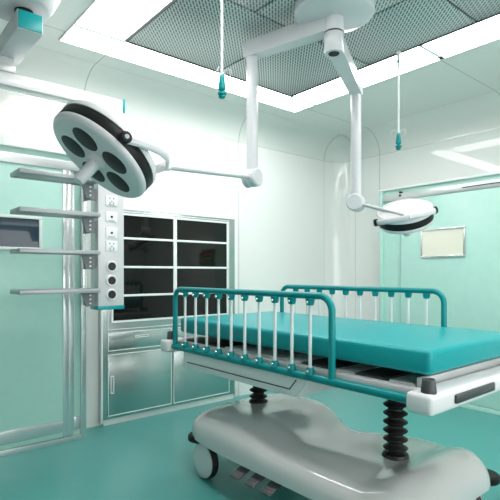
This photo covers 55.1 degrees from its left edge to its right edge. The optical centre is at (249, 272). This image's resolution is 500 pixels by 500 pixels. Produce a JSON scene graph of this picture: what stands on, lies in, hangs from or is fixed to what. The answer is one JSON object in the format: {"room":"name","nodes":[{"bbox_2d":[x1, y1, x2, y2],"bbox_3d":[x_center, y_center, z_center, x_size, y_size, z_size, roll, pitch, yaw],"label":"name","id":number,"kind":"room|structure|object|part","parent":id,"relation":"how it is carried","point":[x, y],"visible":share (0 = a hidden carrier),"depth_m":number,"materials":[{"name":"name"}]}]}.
{"room":"operating room","nodes":[
{"label":"operating room","id":0,"kind":"room"},
{"bbox_2d":[0,89,323,427],"bbox_3d":[-1.265,-0.043,4.160,5.610,2.685,0.100,0,0,-40],"label":"wall","id":1,"kind":"structure","parent":0,"point":[280,221],"depth_m":5.05,"materials":[{"name":"white paint"}]},
{"bbox_2d":[0,141,85,457],"bbox_3d":[-2.270,0.188,3.086,2.389,2.225,0.250,0,0,-40],"label":"door","id":2,"kind":"structure","parent":1,"relation":"in","point":[43,336],"depth_m":3.54,"materials":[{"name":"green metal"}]},
{"bbox_3d":[-2.271,1.167,2.943,2.205,0.095,0.012,0,0,-40],"label":"kick plate","id":3,"kind":"part","parent":2,"relation":"part of","materials":[{"name":"silver metal"}]},
{"bbox_3d":[-2.225,-0.822,2.998,2.345,0.073,0.046,0,0,-40],"label":"track rail","id":4,"kind":"part","parent":2,"relation":"part of","materials":[{"name":"silver metal"}]},
{"bbox_3d":[-1.354,1.167,3.743,0.053,0.095,0.015,0,0,-40],"label":"kick plate","id":5,"kind":"part","parent":2,"relation":"part of","materials":[{"name":"silver metal"}]},
{"bbox_2d":[98,207,236,425],"bbox_3d":[-0.708,0.364,4.515,1.460,1.872,0.072,0,0,-40],"label":"medicine cabinet","id":6,"kind":"object","parent":1,"relation":"attached to","point":[165,251],"visible":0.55,"depth_m":4.38,"materials":[{"name":"silver metal"}]},
{"bbox_3d":[-1.176,0.955,4.086,0.030,0.150,0.016,0,0,-40],"label":"handle","id":7,"kind":"part","parent":6,"relation":"part of","materials":[{"name":"white metal"}]},
{"bbox_3d":[-0.973,0.589,4.272,0.622,0.158,0.012,0,0,-40],"label":"drawer","id":8,"kind":"part","parent":6,"relation":"part of","materials":[{"name":"silver metal"}]},
{"bbox_3d":[-0.973,0.959,4.272,0.622,0.524,0.012,0,0,-40],"label":"door","id":9,"kind":"part","parent":6,"relation":"part of","materials":[{"name":"silver metal"}]},
{"bbox_3d":[-0.963,0.559,4.266,0.140,0.022,0.014,0,0,-40],"label":"handle","id":10,"kind":"part","parent":6,"relation":"part of","materials":[{"name":"white metal"}]},
{"bbox_3d":[-0.949,-0.046,4.294,0.593,0.913,0.010,0,0,-40],"label":"glass door","id":11,"kind":"part","parent":6,"relation":"part of","materials":[{"name":"black glass"}]},
{"bbox_3d":[-0.946,-0.046,4.291,0.629,0.949,0.018,0,0,-40],"label":"door frame","id":12,"kind":"part","parent":6,"relation":"part of","materials":[{"name":"white metal"}]},
{"bbox_3d":[-0.714,-0.025,4.491,1.300,1.026,0.010,0,0,-40],"label":"moulding","id":13,"kind":"part","parent":6,"relation":"part of","materials":[{"name":"white metal"}]},
{"bbox_3d":[-0.467,0.589,4.697,0.658,0.158,0.012,0,0,-40],"label":"drawer","id":14,"kind":"part","parent":6,"relation":"part of","materials":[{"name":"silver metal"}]},
{"bbox_3d":[-0.466,-0.046,4.694,0.625,0.949,0.018,0,0,-40],"label":"door frame","id":15,"kind":"part","parent":6,"relation":"part of","materials":[{"name":"white metal"}]},
{"bbox_3d":[-0.467,0.959,4.697,0.658,0.524,0.012,0,0,-40],"label":"door","id":16,"kind":"part","parent":6,"relation":"part of","materials":[{"name":"silver metal"}]},
{"bbox_3d":[-0.468,-0.046,4.697,0.589,0.913,0.010,0,0,-40],"label":"glass door","id":17,"kind":"part","parent":6,"relation":"part of","materials":[{"name":"black glass"}]},
{"bbox_2d":[15,46,340,160],"bbox_3d":[-1.165,-1.550,4.041,5.610,0.330,0.330,0,0,-40],"label":"trim","id":18,"kind":"structure","parent":1,"relation":"attached to","point":[146,99],"depth_m":4.45,"materials":[{"name":"white paint"}]},
{"bbox_2d":[0,388,499,499],"bbox_3d":[0.628,1.350,2.192,5.980,0.100,5.550,0,0,-40],"label":"floor","id":19,"kind":"structure","parent":0,"point":[151,457],"depth_m":3.38,"materials":[{"name":"teal plastic"}]},
{"bbox_2d":[161,284,499,499],"bbox_3d":[0.432,0.694,2.799,1.060,1.211,1.966,0,0,-40],"label":"hospital bed","id":20,"kind":"object","parent":19,"relation":"on","point":[294,441],"visible":0.94,"depth_m":2.41,"materials":[{"name":"grey plastic"}]},
{"bbox_3d":[0.012,0.432,3.300,0.800,0.066,0.400,0,0,-40],"label":"deck panel","id":21,"kind":"part","parent":20,"relation":"part of","materials":[{"name":"grey"}]},
{"bbox_3d":[0.230,0.432,3.039,0.800,0.066,0.240,0,0,-40],"label":"deck panel","id":22,"kind":"part","parent":20,"relation":"part of","materials":[{"name":"white"}]},
{"bbox_3d":[-0.064,0.287,2.646,0.032,0.396,1.367,0,0,-40],"label":"rail","id":23,"kind":"part","parent":20,"relation":"part of","materials":[{"name":"teal metal"}]},
{"bbox_2d":[184,352,336,397],"bbox_3d":[0.128,0.560,2.893,0.554,0.110,1.112,0,0,-40],"label":"tray","id":24,"kind":"object","parent":20,"relation":"on","point":[283,384],"depth_m":2.59,"materials":[{"name":"grey plastic"}]},
{"bbox_3d":[0.391,0.432,2.848,0.800,0.066,0.240,0,0,-40],"label":"deck panel","id":25,"kind":"part","parent":20,"relation":"part of","materials":[{"name":"grey"}]},
{"bbox_3d":[0.423,0.474,2.809,0.908,0.052,1.840,0,0,-40],"label":"bed frame","id":26,"kind":"part","parent":20,"relation":"part of","materials":[{"name":"grey metal"}]},
{"bbox_3d":[0.516,0.432,2.698,0.800,0.066,0.130,0,0,-40],"label":"deck panel","id":27,"kind":"part","parent":20,"relation":"part of","materials":[{"name":"white"}]},
{"bbox_3d":[0.629,0.432,2.564,0.800,0.066,0.200,0,0,-40],"label":"deck panel","id":28,"kind":"part","parent":20,"relation":"part of","materials":[{"name":"grey"}]},
{"bbox_2d":[181,311,499,374],"bbox_3d":[0.434,0.349,2.812,0.850,0.099,1.820,0,0,-40],"label":"mattress","id":29,"kind":"object","parent":20,"relation":"on","point":[415,348],"visible":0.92,"depth_m":2.30,"materials":[{"name":"teal leather"}]},
{"bbox_3d":[0.735,0.432,2.438,0.800,0.066,0.110,0,0,-40],"label":"deck panel","id":30,"kind":"part","parent":20,"relation":"part of","materials":[{"name":"grey metal"}]},
{"bbox_3d":[0.680,0.287,3.250,0.032,0.396,1.367,0,0,-40],"label":"rail","id":31,"kind":"part","parent":20,"relation":"part of","materials":[{"name":"teal metal"}]},
{"bbox_3d":[0.825,0.432,2.330,0.800,0.066,0.150,0,0,-40],"label":"deck panel","id":32,"kind":"part","parent":20,"relation":"part of","materials":[{"name":"grey"}]},
{"bbox_3d":[0.925,0.432,2.212,0.800,0.066,0.120,0,0,-40],"label":"deck panel","id":33,"kind":"part","parent":20,"relation":"part of","materials":[{"name":"grey"}]},
{"bbox_3d":[0.980,0.438,2.154,0.810,0.052,0.030,0,0,-40],"label":"foot rail","id":34,"kind":"part","parent":20,"relation":"part of","materials":[{"name":"grey plastic"}]},
{"bbox_2d":[0,0,499,133],"bbox_3d":[0.606,-1.705,1.931,5.610,0.100,5.180,0,0,-40],"label":"ceiling","id":35,"kind":"structure","parent":0,"point":[474,72],"depth_m":4.21,"materials":[{"name":"white paint"}]},
{"bbox_2d":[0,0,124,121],"label":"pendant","id":36,"kind":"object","parent":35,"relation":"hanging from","point":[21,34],"depth_m":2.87,"materials":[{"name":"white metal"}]},
{"bbox_3d":[-1.388,-1.373,2.840,0.135,0.105,0.585,0,0,-40],"label":"carrier arm","id":37,"kind":"part","parent":36,"relation":"part of","materials":[{"name":"white metal"}]},
{"bbox_3d":[-1.198,-1.373,2.614,0.125,0.097,0.010,0,0,-40],"label":"plate","id":38,"kind":"part","parent":36,"relation":"part of","materials":[{"name":"teal plastic"}]},
{"bbox_2d":[10,168,123,309],"label":"pendant","id":39,"kind":"object","parent":35,"relation":"hanging from","point":[105,221],"depth_m":3.31,"materials":[{"name":"white metal"}]},
{"bbox_2d":[10,168,95,185],"bbox_3d":[-1.219,-0.600,3.018,0.488,0.026,0.214,0,0,-40],"label":"shelf","id":40,"kind":"object","parent":39,"relation":"attached to","point":[22,173],"depth_m":2.95,"materials":[{"name":"grey metal"}]},
{"bbox_2d":[10,288,100,294],"bbox_3d":[-1.219,0.114,3.018,0.488,0.026,0.214,0,0,-40],"label":"shelf","id":41,"kind":"object","parent":39,"relation":"attached to","point":[84,291],"depth_m":2.95,"materials":[{"name":"grey metal"}]},
{"bbox_2d":[10,248,100,254],"bbox_3d":[-1.219,-0.132,3.018,0.488,0.026,0.214,0,0,-40],"label":"shelf","id":42,"kind":"object","parent":39,"relation":"attached to","point":[19,250],"depth_m":2.94,"materials":[{"name":"grey metal"}]},
{"bbox_2d":[10,206,100,218],"bbox_3d":[-1.219,-0.375,3.018,0.488,0.026,0.214,0,0,-40],"label":"shelf","id":43,"kind":"object","parent":39,"relation":"attached to","point":[32,211],"depth_m":2.96,"materials":[{"name":"grey metal"}]},
{"bbox_2d":[106,241,116,250],"bbox_3d":[-0.970,-0.189,3.358,0.084,0.074,0.008,0,0,-40],"label":"outlet","id":44,"kind":"object","parent":39,"relation":"attached to","point":[110,245],"depth_m":3.35,"materials":[{"name":"white plastic"}]},
{"bbox_2d":[106,227,116,237],"bbox_3d":[-0.970,-0.281,3.358,0.084,0.074,0.008,0,0,-40],"label":"outlet","id":45,"kind":"object","parent":39,"relation":"attached to","point":[111,232],"depth_m":3.35,"materials":[{"name":"white plastic"}]},
{"bbox_2d":[106,211,116,222],"bbox_3d":[-0.970,-0.393,3.358,0.084,0.074,0.008,0,0,-40],"label":"outlet","id":46,"kind":"object","parent":39,"relation":"attached to","point":[111,216],"depth_m":3.35,"materials":[{"name":"white plastic"}]},
{"bbox_2d":[106,195,116,206],"bbox_3d":[-0.970,-0.505,3.358,0.084,0.074,0.008,0,0,-40],"label":"outlet","id":47,"kind":"object","parent":39,"relation":"attached to","point":[111,200],"depth_m":3.35,"materials":[{"name":"white plastic"}]},
{"bbox_2d":[74,0,172,39],"bbox_3d":[-0.603,-1.648,2.772,0.360,0.014,1.298,0,0,-40],"label":"recessed light","id":48,"kind":"object","parent":35,"relation":"in","point":[121,19],"visible":1,"depth_m":3.06,"materials":[{"name":"white plastic"}]},
{"bbox_2d":[59,22,315,112],"bbox_3d":[-0.348,-1.643,4.024,2.360,0.024,0.308,0,0,-40],"label":"recessed light","id":49,"kind":"object","parent":35,"relation":"in","point":[77,35],"visible":0.98,"depth_m":3.76,"materials":[{"name":"white plastic"}]},
{"bbox_2d":[126,0,296,81],"bbox_3d":[-0.097,-1.644,3.301,1.110,0.022,1.143,0,0,-40],"label":"ceiling vent","id":50,"kind":"object","parent":35,"relation":"in","point":[188,31],"depth_m":3.22,"materials":[{"name":"metal"}]},
{"bbox_3d":[-0.290,-1.647,3.314,0.794,0.016,0.856,0,0,-40],"label":"perforated panel","id":51,"kind":"part","parent":50,"relation":"part of","materials":[{"name":"metal"}]},
{"bbox_3d":[0.126,-1.647,2.544,0.442,0.016,0.831,0,0,-40],"label":"perforated panel","id":52,"kind":"part","parent":50,"relation":"part of","materials":[{"name":"metal"}]},
{"bbox_2d":[213,0,230,98],"bbox_3d":[-0.146,-1.276,2.500,0.077,0.731,0.077,0,0,-24],"label":"hanger","id":53,"kind":"object","parent":35,"relation":"hanging from","point":[221,86],"visible":1,"depth_m":2.49,"materials":[{"name":"white metal"}]},
{"bbox_3d":[-0.146,-1.312,2.500,0.013,0.585,0.013,0,0,-40],"label":"cord","id":54,"kind":"part","parent":53,"relation":"part of","materials":[{"name":"white plastic"}]},
{"bbox_2d":[53,0,437,236],"bbox_3d":[0.128,-0.948,2.887,2.524,1.369,0.908,0,0,-40],"label":"light","id":55,"kind":"object","parent":35,"relation":"hanging from","point":[105,150],"visible":1,"depth_m":2.88,"materials":[{"name":"white metal"}]},
{"bbox_3d":[-0.726,-0.470,2.174,0.142,0.150,0.100,0,0,-40],"label":"handle","id":56,"kind":"part","parent":55,"relation":"part of","materials":[{"name":"white plastic"}]},
{"bbox_3d":[-0.199,-0.595,2.862,0.025,0.145,0.970,0,0,26],"label":"lamp rod","id":57,"kind":"part","parent":55,"relation":"part of","materials":[{"name":"grey metal"}]},
{"bbox_3d":[0.266,-1.529,3.107,0.721,0.144,0.120,0,0,34],"label":"swing arm","id":58,"kind":"part","parent":55,"relation":"part of","materials":[{"name":"white metal"}]},
{"bbox_3d":[0.644,-1.403,3.259,0.119,0.139,0.811,0,0,22],"label":"swing arm","id":59,"kind":"part","parent":55,"relation":"part of","materials":[{"name":"white metal"}]},
{"bbox_3d":[0.921,-0.457,3.411,0.025,0.159,0.440,0,0,-36],"label":"lamp rod","id":60,"kind":"part","parent":55,"relation":"part of","materials":[{"name":"grey metal"}]},
{"bbox_2d":[258,40,339,96],"bbox_3d":[0.391,-1.644,3.857,0.748,0.022,0.915,0,0,-40],"label":"ceiling vent","id":61,"kind":"object","parent":35,"relation":"in","point":[295,71],"depth_m":3.88,"materials":[{"name":"metal"}]},
{"bbox_3d":[0.341,-1.647,3.843,0.824,0.016,0.856,0,0,-40],"label":"perforated panel","id":62,"kind":"part","parent":61,"relation":"part of","materials":[{"name":"metal"}]},
{"bbox_3d":[0.532,-1.647,2.884,0.589,0.016,0.831,0,0,-40],"label":"perforated panel","id":63,"kind":"part","parent":61,"relation":"part of","materials":[{"name":"metal"}]},
{"bbox_2d":[294,78,347,104],"bbox_3d":[0.702,-1.648,4.350,0.331,0.014,0.552,0,0,-40],"label":"recessed light","id":64,"kind":"object","parent":35,"relation":"in","point":[333,89],"depth_m":4.36,"materials":[{"name":"white plastic"}]},
{"bbox_2d":[391,50,405,149],"bbox_3d":[1.099,-1.276,3.545,0.077,0.731,0.077,0,0,-24],"label":"hanger","id":65,"kind":"object","parent":35,"relation":"hanging from","point":[398,146],"visible":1,"depth_m":3.54,"materials":[{"name":"white metal"}]},
{"bbox_3d":[1.099,-1.312,3.545,0.013,0.585,0.013,0,0,-40],"label":"cord","id":66,"kind":"part","parent":65,"relation":"part of","materials":[{"name":"white plastic"}]},
{"bbox_2d":[358,47,442,87],"bbox_3d":[1.118,-1.648,3.855,0.331,0.014,0.731,0,0,-40],"label":"recessed light","id":67,"kind":"object","parent":35,"relation":"in","point":[412,59],"depth_m":3.81,"materials":[{"name":"white plastic"}]},
{"bbox_2d":[344,0,499,70],"bbox_3d":[0.965,-1.644,3.186,0.732,0.022,1.164,0,0,-40],"label":"ceiling vent","id":68,"kind":"object","parent":35,"relation":"in","point":[394,25],"depth_m":3.16,"materials":[{"name":"metal"}]},
{"bbox_3d":[0.988,-1.647,3.267,0.573,0.016,0.831,0,0,-40],"label":"perforated panel","id":69,"kind":"part","parent":68,"relation":"part of","materials":[{"name":"metal"}]},
{"bbox_3d":[1.493,-1.647,2.470,0.824,0.016,1.011,0,0,-40],"label":"perforated panel","id":70,"kind":"part","parent":68,"relation":"part of","materials":[{"name":"metal"}]},
{"bbox_2d":[419,45,443,59],"bbox_3d":[1.346,-1.641,3.553,0.310,0.024,0.028,0,0,-40],"label":"strip","id":71,"kind":"object","parent":35,"relation":"attached to","point":[421,46],"visible":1,"depth_m":3.55,"materials":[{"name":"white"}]},
{"bbox_2d":[423,15,499,57],"bbox_3d":[1.819,-1.648,3.008,0.346,0.014,1.430,0,0,-40],"label":"recessed light","id":72,"kind":"object","parent":35,"relation":"in","point":[486,31],"visible":0.9,"depth_m":3.37,"materials":[{"name":"white plastic"}]},
{"bbox_2d":[324,161,354,318],"bbox_3d":[1.112,-0.043,5.978,0.467,2.685,0.139,0,0,5],"label":"wall","id":73,"kind":"structure","parent":0,"point":[339,221],"depth_m":5.97,"materials":[{"name":"white paint"}]},
{"bbox_2d":[324,135,350,161],"bbox_3d":[1.110,-1.550,5.950,0.330,0.330,0.330,0,0,-40],"label":"trim","id":74,"kind":"structure","parent":73,"relation":"attached to","point":[339,148],"depth_m":5.93,"materials":[{"name":"white paint"}]},
{"bbox_2d":[355,128,499,320],"bbox_3d":[2.999,-0.043,3.940,0.100,2.685,5.180,0,0,-40],"label":"wall","id":75,"kind":"structure","parent":0,"point":[479,153],"depth_m":5.44,"materials":[{"name":"white paint"}]},
{"bbox_2d":[342,90,499,158],"bbox_3d":[2.881,-1.550,3.840,0.330,0.330,5.180,0,0,-40],"label":"trim","id":76,"kind":"structure","parent":75,"relation":"attached to","point":[481,113],"depth_m":5.00,"materials":[{"name":"white paint"}]},
{"bbox_2d":[379,171,499,415],"bbox_3d":[2.064,0.188,4.779,0.250,2.225,1.669,0,0,-40],"label":"door","id":77,"kind":"structure","parent":75,"relation":"in","point":[457,255],"depth_m":4.69,"materials":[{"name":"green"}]},
{"bbox_3d":[2.004,-0.822,4.701,0.046,0.073,1.625,0,0,-40],"label":"track rail","id":78,"kind":"part","parent":77,"relation":"part of","materials":[{"name":"silver metal"}]}
]}

